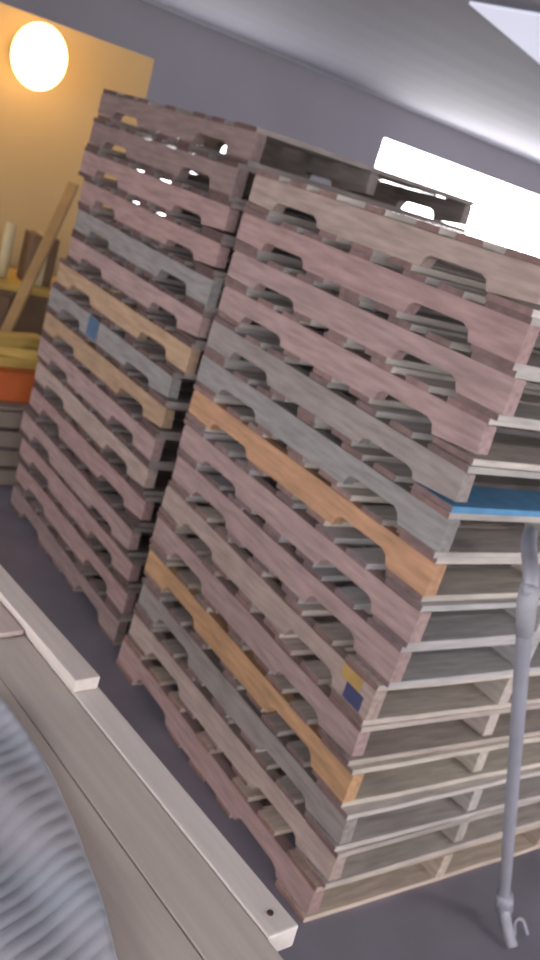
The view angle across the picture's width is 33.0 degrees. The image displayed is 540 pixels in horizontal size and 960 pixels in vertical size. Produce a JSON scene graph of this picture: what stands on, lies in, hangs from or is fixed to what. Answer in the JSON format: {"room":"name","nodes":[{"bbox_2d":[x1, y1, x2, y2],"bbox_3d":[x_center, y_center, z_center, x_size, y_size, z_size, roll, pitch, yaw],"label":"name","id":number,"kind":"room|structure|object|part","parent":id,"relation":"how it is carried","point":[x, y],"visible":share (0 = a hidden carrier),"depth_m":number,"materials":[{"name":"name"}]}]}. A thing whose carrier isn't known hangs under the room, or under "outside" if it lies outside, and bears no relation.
{"room":"warehouse","nodes":[
{"label":"warehouse","id":0,"kind":"room"},
{"bbox_2d":[0,3,154,276],"bbox_3d":[-3.477,-1.748,4.158,6.045,2.200,0.120,4,22,-36],"label":"wall partition","id":1,"kind":"structure","parent":0,"point":[45,134],"depth_m":5.44,"materials":[{"name":"beige paint"}]},
{"bbox_2d":[10,22,66,90],"bbox_3d":[-1.287,-2.339,5.032,0.300,0.345,0.380,4,22,-36],"label":"wall lamp","id":2,"kind":"object","parent":1,"relation":"attached to","point":[38,52],"visible":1,"depth_m":4.90,"materials":[{"name":"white glass"}]},
{"bbox_2d":[0,429,539,959],"bbox_3d":[2.897,0.810,6.230,19.000,0.100,15.000,4,22,-36],"label":"floor","id":3,"kind":"structure","parent":0,"point":[455,917],"depth_m":2.70,"materials":[{"name":"concrete"}]},
{"bbox_2d":[0,401,52,484],"bbox_3d":[-1.400,-0.231,4.501,0.520,0.415,0.365,4,22,-36],"label":"wooden crate","id":4,"kind":"object","parent":3,"relation":"on","point":[8,419],"visible":0.2,"depth_m":4.39,"materials":[{"name":"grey wood"}]},
{"bbox_3d":[-1.343,-0.413,4.440,0.520,0.014,0.365,4,22,-36],"label":"lid","id":5,"kind":"part","parent":4,"relation":"part of","materials":[{"name":"grey wood"}]},
{"bbox_2d":[0,367,35,403],"bbox_3d":[-1.296,-0.489,4.434,0.300,0.152,0.260,4,22,-36],"label":"plastic bin","id":6,"kind":"object","parent":4,"relation":"on","point":[16,384],"visible":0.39,"depth_m":4.36,"materials":[{"name":"orange plastic"}]},
{"bbox_2d":[0,355,37,369],"bbox_3d":[-1.278,-0.580,4.391,0.410,0.050,0.090,1,24,-42],"label":"timber offcut","id":7,"kind":"object","parent":6,"relation":"on","point":[5,361],"visible":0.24,"depth_m":4.39,"materials":[{"name":"yellow wood"}]},
{"bbox_2d":[0,346,38,361],"bbox_3d":[-1.252,-0.630,4.394,0.410,0.050,0.090,8,20,-27],"label":"timber offcut","id":8,"kind":"object","parent":7,"relation":"on","point":[31,354],"visible":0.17,"depth_m":4.38,"materials":[{"name":"yellow wood"}]},
{"bbox_2d":[0,331,40,347],"bbox_3d":[-1.260,-0.672,4.343,0.090,0.050,0.410,29,21,32],"label":"timber offcut","id":9,"kind":"object","parent":8,"relation":"on","point":[7,339],"visible":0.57,"depth_m":4.37,"materials":[{"name":"yellow wood"}]},
{"bbox_2d":[0,182,78,331],"bbox_3d":[-1.353,-0.885,4.830,0.060,1.403,0.847,19,18,5],"label":"plank","id":10,"kind":"object","parent":3,"relation":"on","point":[71,189],"visible":1,"depth_m":4.89,"materials":[{"name":"brown wood"}]},
{"bbox_2d":[0,268,119,429],"bbox_3d":[-1.607,-0.766,5.215,1.840,0.830,0.542,4,22,-36],"label":"storage cabinet","id":11,"kind":"object","parent":3,"relation":"on","point":[32,317],"visible":0.11,"depth_m":5.00,"materials":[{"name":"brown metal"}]},
{"bbox_3d":[-1.846,-0.680,4.773,0.860,0.730,0.020,4,22,-36],"label":"door","id":12,"kind":"part","parent":11,"relation":"part of","materials":[{"name":"brown wood"}]},
{"bbox_2d":[0,221,16,277],"bbox_3d":[-1.440,-1.257,4.979,0.060,0.300,0.060,4,22,-36],"label":"cardboard tube","id":13,"kind":"object","parent":11,"relation":"on","point":[10,227],"visible":1,"depth_m":4.95,"materials":[{"name":"beige cardboard"}]},
{"bbox_3d":[-1.124,-0.635,5.307,0.860,0.730,0.020,4,22,-36],"label":"door","id":14,"kind":"part","parent":11,"relation":"part of","materials":[{"name":"wood"}]},
{"bbox_2d":[16,229,59,287],"bbox_3d":[-1.302,-1.243,5.111,0.150,0.272,0.163,4,22,-36],"label":"cardboard box","id":15,"kind":"object","parent":11,"relation":"on","point":[32,239],"visible":0.64,"depth_m":5.07,"materials":[{"name":"brown cardboard"}]},
{"bbox_2d":[9,481,132,645],"bbox_3d":[-0.488,0.337,4.147,1.026,0.118,1.224,3,23,-37],"label":"wooden pallet","id":16,"kind":"object","parent":3,"relation":"on","point":[78,577],"visible":0.17,"depth_m":3.74,"materials":[{"name":"brown wood"}]},
{"bbox_2d":[15,459,145,618],"bbox_3d":[-0.453,0.229,4.116,1.025,0.118,1.223,3,23,-37],"label":"wooden pallet","id":17,"kind":"object","parent":16,"relation":"on","point":[87,552],"visible":0.15,"depth_m":3.69,"materials":[{"name":"brown wood"}]},
{"bbox_2d":[17,435,198,587],"bbox_3d":[-0.429,0.115,4.090,1.026,0.118,1.223,3,23,-37],"label":"wooden pallet","id":18,"kind":"object","parent":17,"relation":"on","point":[92,524],"visible":0.17,"depth_m":3.67,"materials":[{"name":"brown wood"}]},
{"bbox_2d":[19,408,212,556],"bbox_3d":[-0.417,0.000,4.054,1.023,0.118,1.226,4,22,-36],"label":"wooden pallet","id":19,"kind":"object","parent":18,"relation":"on","point":[126,533],"visible":0.26,"depth_m":3.62,"materials":[{"name":"brown wood"}]},
{"bbox_2d":[27,383,272,526],"bbox_3d":[-0.373,-0.113,4.042,1.026,0.118,1.225,3,23,-37],"label":"wooden pallet","id":20,"kind":"object","parent":19,"relation":"on","point":[110,467],"visible":0.21,"depth_m":3.60,"materials":[{"name":"brown wood"}]},
{"bbox_2d":[34,360,271,495],"bbox_3d":[-0.346,-0.225,4.013,1.026,0.118,1.223,4,22,-36],"label":"wooden pallet","id":21,"kind":"object","parent":20,"relation":"on","point":[118,439],"visible":0.23,"depth_m":3.56,"materials":[{"name":"brown wood"}]},
{"bbox_2d":[37,332,236,466],"bbox_3d":[-0.321,-0.333,3.970,1.026,0.118,1.223,4,22,-36],"label":"wooden pallet","id":22,"kind":"object","parent":21,"relation":"on","point":[111,409],"visible":0.23,"depth_m":3.53,"materials":[{"name":"brown wood"}]},
{"bbox_2d":[43,309,286,446],"bbox_3d":[-0.281,-0.437,3.930,1.025,0.118,1.224,4,23,-37],"label":"wooden pallet","id":23,"kind":"object","parent":22,"relation":"on","point":[122,382],"visible":0.28,"depth_m":3.50,"materials":[{"name":"brown wood"}]},
{"bbox_2d":[46,282,251,408],"bbox_3d":[-0.246,-0.536,3.868,1.026,0.118,1.227,4,22,-36],"label":"wooden pallet","id":24,"kind":"object","parent":23,"relation":"on","point":[149,359],"visible":0.24,"depth_m":3.43,"materials":[{"name":"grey wood"}]},
{"bbox_2d":[54,258,259,378],"bbox_3d":[-0.192,-0.631,3.814,1.026,0.118,1.224,3,23,-37],"label":"wooden pallet","id":25,"kind":"object","parent":24,"relation":"on","point":[182,355],"visible":0.22,"depth_m":3.41,"materials":[{"name":"brown wood"}]},
{"bbox_2d":[66,232,221,346],"bbox_3d":[-0.137,-0.728,3.767,1.026,0.118,1.222,4,22,-36],"label":"wooden pallet","id":26,"kind":"object","parent":25,"relation":"on","point":[193,323],"visible":0.25,"depth_m":3.37,"materials":[{"name":"brown wood"}]},
{"bbox_2d":[72,205,328,330],"bbox_3d":[-0.102,-0.835,3.730,1.026,0.118,1.224,4,22,-36],"label":"wooden pallet","id":27,"kind":"object","parent":26,"relation":"on","point":[203,289],"visible":0.27,"depth_m":3.33,"materials":[{"name":"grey wood"}]},
{"bbox_2d":[77,177,339,295],"bbox_3d":[-0.073,-0.944,3.693,1.026,0.118,1.223,4,22,-36],"label":"wooden pallet","id":28,"kind":"object","parent":27,"relation":"on","point":[211,253],"visible":0.25,"depth_m":3.29,"materials":[{"name":"brown wood"}]},
{"bbox_2d":[78,146,349,251],"bbox_3d":[-0.053,-1.053,3.650,1.026,0.118,1.226,3,23,-37],"label":"wooden pallet","id":29,"kind":"object","parent":28,"relation":"on","point":[176,198],"visible":0.34,"depth_m":3.26,"materials":[{"name":"brown wood"}]},
{"bbox_2d":[87,118,458,231],"bbox_3d":[-0.017,-1.162,3.619,1.026,0.118,1.223,4,22,-36],"label":"wooden pallet","id":30,"kind":"object","parent":29,"relation":"on","point":[226,179],"visible":0.52,"depth_m":3.24,"materials":[{"name":"brown wood"}]},
{"bbox_2d":[97,89,475,233],"bbox_3d":[0.029,-1.271,3.598,1.025,0.118,1.224,3,23,-37],"label":"wooden pallet","id":31,"kind":"object","parent":30,"relation":"on","point":[249,145],"visible":0.99,"depth_m":3.30,"materials":[{"name":"brown wood"}]},
{"bbox_2d":[116,635,539,922],"bbox_3d":[0.189,0.888,3.147,1.026,0.118,1.224,3,23,-37],"label":"wooden pallet","id":32,"kind":"object","parent":3,"relation":"on","point":[307,897],"visible":0.22,"depth_m":2.70,"materials":[{"name":"brown wood"}]},
{"bbox_2d":[127,608,539,888],"bbox_3d":[0.235,0.782,3.117,1.026,0.118,1.224,3,23,-37],"label":"wooden pallet","id":33,"kind":"object","parent":32,"relation":"on","point":[331,868],"visible":0.25,"depth_m":2.66,"materials":[{"name":"brown wood"}]},
{"bbox_2d":[135,577,539,851],"bbox_3d":[0.269,0.675,3.081,1.026,0.118,1.224,3,23,-37],"label":"wooden pallet","id":34,"kind":"object","parent":33,"relation":"on","point":[342,828],"visible":0.17,"depth_m":2.61,"materials":[{"name":"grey wood"}]},
{"bbox_2d":[144,543,539,806],"bbox_3d":[0.290,0.557,3.063,1.026,0.118,1.225,4,22,-36],"label":"wooden pallet","id":35,"kind":"object","parent":34,"relation":"on","point":[385,779],"visible":0.16,"depth_m":2.60,"materials":[{"name":"brown wood"}]},
{"bbox_2d":[150,511,539,765],"bbox_3d":[0.318,0.444,3.036,1.026,0.118,1.223,4,22,-35],"label":"wooden pallet","id":36,"kind":"object","parent":35,"relation":"on","point":[354,743],"visible":0.26,"depth_m":2.56,"materials":[{"name":"brown wood"}]},
{"bbox_2d":[159,480,539,725],"bbox_3d":[0.354,0.337,3.002,1.026,0.118,1.225,4,22,-35],"label":"wooden pallet","id":37,"kind":"object","parent":36,"relation":"on","point":[364,696],"visible":0.28,"depth_m":2.53,"materials":[{"name":"brown wood"}]},
{"bbox_2d":[172,451,539,687],"bbox_3d":[0.398,0.231,2.970,1.026,0.118,1.223,4,22,-36],"label":"wooden pallet","id":38,"kind":"object","parent":37,"relation":"on","point":[394,665],"visible":0.23,"depth_m":2.50,"materials":[{"name":"brown wood"}]},
{"bbox_2d":[178,418,539,648],"bbox_3d":[0.429,0.124,2.929,1.026,0.118,1.224,3,23,-37],"label":"wooden pallet","id":39,"kind":"object","parent":38,"relation":"on","point":[413,623],"visible":0.34,"depth_m":2.45,"materials":[{"name":"brown wood"}]},
{"bbox_2d":[185,383,539,601],"bbox_3d":[0.463,0.009,2.915,1.026,0.118,1.223,3,23,-37],"label":"wooden pallet","id":40,"kind":"object","parent":39,"relation":"on","point":[427,578],"visible":0.27,"depth_m":2.45,"materials":[{"name":"brown wood"}]},
{"bbox_2d":[196,350,539,558],"bbox_3d":[0.492,-0.097,2.870,1.023,0.118,1.222,4,22,-36],"label":"wooden pallet","id":41,"kind":"object","parent":40,"relation":"on","point":[433,529],"visible":0.34,"depth_m":2.42,"materials":[{"name":"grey wood"}]},
{"bbox_2d":[204,315,539,516],"bbox_3d":[0.529,-0.204,2.835,1.026,0.118,1.223,4,22,-36],"label":"wooden pallet","id":42,"kind":"object","parent":41,"relation":"on","point":[444,478],"visible":0.39,"depth_m":2.39,"materials":[{"name":"brown wood"}]},
{"bbox_2d":[218,281,539,471],"bbox_3d":[0.569,-0.314,2.812,1.026,0.118,1.224,4,22,-36],"label":"wooden pallet","id":43,"kind":"object","parent":42,"relation":"on","point":[462,431],"visible":0.47,"depth_m":2.37,"materials":[{"name":"brown wood"}]},
{"bbox_2d":[225,245,539,426],"bbox_3d":[0.602,-0.412,2.747,1.026,0.118,1.224,3,23,-37],"label":"wooden pallet","id":44,"kind":"object","parent":43,"relation":"on","point":[494,390],"visible":0.56,"depth_m":2.33,"materials":[{"name":"brown wood"}]},
{"bbox_2d":[235,207,539,374],"bbox_3d":[0.632,-0.517,2.700,1.026,0.118,1.223,4,22,-36],"label":"wooden pallet","id":45,"kind":"object","parent":44,"relation":"on","point":[507,337],"visible":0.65,"depth_m":2.30,"materials":[{"name":"brown wood"}]},
{"bbox_2d":[245,169,539,318],"bbox_3d":[0.668,-0.624,2.662,1.026,0.118,1.223,4,22,-36],"label":"wooden pallet","id":46,"kind":"object","parent":45,"relation":"on","point":[410,243],"visible":1,"depth_m":2.30,"materials":[{"name":"brown wood"}]},
{"bbox_2d":[496,526,539,947],"bbox_3d":[0.589,0.699,2.329,0.531,1.177,0.237,8,20,-28],"label":"steel pole","id":47,"kind":"object","parent":3,"relation":"on","point":[529,590],"visible":1,"depth_m":2.15,"materials":[{"name":"grey metal"}]},
{"bbox_2d":[512,916,528,935],"bbox_3d":[0.711,1.272,2.598,0.058,0.040,0.041,9,20,-24],"label":"wire loop","id":48,"kind":"object","parent":47,"relation":"attached to","point":[518,918],"visible":0.9,"depth_m":2.60,"materials":[{"name":"grey metal"}]},
{"bbox_3d":[-0.818,0.628,1.943,0.385,0.760,1.700,0,25,-42],"label":"bench","id":49,"kind":"object","parent":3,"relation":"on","visible":0},
{"bbox_2d":[0,679,201,959],"bbox_3d":[-0.649,0.307,1.749,0.125,0.037,2.102,0,24,-42],"label":"plank","id":50,"kind":"object","parent":49,"relation":"on","point":[141,927],"visible":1,"depth_m":1.29,"materials":[{"name":"beige wood"}]},
{"bbox_2d":[0,633,283,959],"bbox_3d":[-0.575,0.299,1.840,0.108,0.037,2.062,0,25,-42],"label":"plank","id":51,"kind":"object","parent":49,"relation":"on","point":[212,920],"visible":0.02,"depth_m":1.43,"materials":[{"name":"beige wood"}]},
{"bbox_2d":[0,603,23,637],"bbox_3d":[-0.918,0.053,2.159,0.150,0.011,1.201,0,25,-43],"label":"plank","id":52,"kind":"object","parent":51,"relation":"on","point":[9,626],"visible":1,"depth_m":1.81,"materials":[{"name":"beige wood"}]},
{"bbox_2d":[24,633,297,951],"bbox_3d":[-0.560,0.264,1.949,0.059,0.042,1.902,0,24,-42],"label":"plank","id":53,"kind":"object","parent":49,"relation":"on","point":[280,929],"visible":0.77,"depth_m":1.46,"materials":[{"name":"beige wood"}]},
{"bbox_2d":[0,565,99,691],"bbox_3d":[-0.777,0.089,2.163,0.054,0.025,1.402,0,25,-43],"label":"plank","id":54,"kind":"object","parent":53,"relation":"on","point":[58,651],"visible":1,"depth_m":1.79,"materials":[{"name":"beige wood"}]},
{"bbox_2d":[0,0,539,264],"bbox_3d":[-0.315,-3.497,10.940,19.000,3.000,0.150,4,22,-36],"label":"wall","id":55,"kind":"structure","parent":0,"point":[197,67],"depth_m":10.47,"materials":[{"name":"grey paint"}]},
{"bbox_2d":[133,132,225,215],"bbox_3d":[-1.387,-3.471,10.199,1.800,1.200,0.030,4,22,-36],"label":"window","id":56,"kind":"structure","parent":55,"relation":"in","point":[223,149],"depth_m":10.50,"materials":[{"name":"white glass"}]},
{"bbox_2d":[375,139,539,256],"bbox_3d":[4.012,-3.611,13.923,6.920,1.330,0.030,4,22,-36],"label":"window","id":57,"kind":"structure","parent":55,"relation":"in","point":[503,214],"depth_m":13.02,"materials":[{"name":"white glass"}]},
{"bbox_2d":[143,0,539,161],"bbox_3d":[3.785,-2.027,5.269,19.000,0.150,15.000,4,22,-36],"label":"ceiling","id":58,"kind":"structure","parent":0,"point":[444,60],"depth_m":7.97,"materials":[{"name":"white paint"}]},
{"bbox_2d":[144,0,539,162],"bbox_3d":[2.662,-4.585,12.058,13.000,0.024,0.024,4,22,-36],"label":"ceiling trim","id":59,"kind":"structure","parent":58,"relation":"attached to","point":[149,1],"depth_m":10.56,"materials":[{"name":"white paint"}]},
{"bbox_2d":[469,1,539,63],"bbox_3d":[3.696,-2.601,7.165,2.200,0.015,6.000,28,21,29],"label":"ceiling light","id":60,"kind":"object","parent":58,"relation":"attached to","point":[522,27],"depth_m":5.38,"materials":[{"name":"white plastic"}]},
{"bbox_3d":[-0.744,0.307,1.662,0.125,0.037,2.103,0,25,-42],"label":"plank","id":61,"kind":"object","parent":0,"visible":0},
{"bbox_2d":[0,696,117,959],"bbox_3d":[-0.462,0.613,1.354,0.288,0.299,0.711,4,22,-36],"label":"cloth","id":62,"kind":"object","parent":61,"relation":"on","point":[52,907],"visible":1,"depth_m":1.25,"materials":[{"name":"grey fabric"}]}
]}

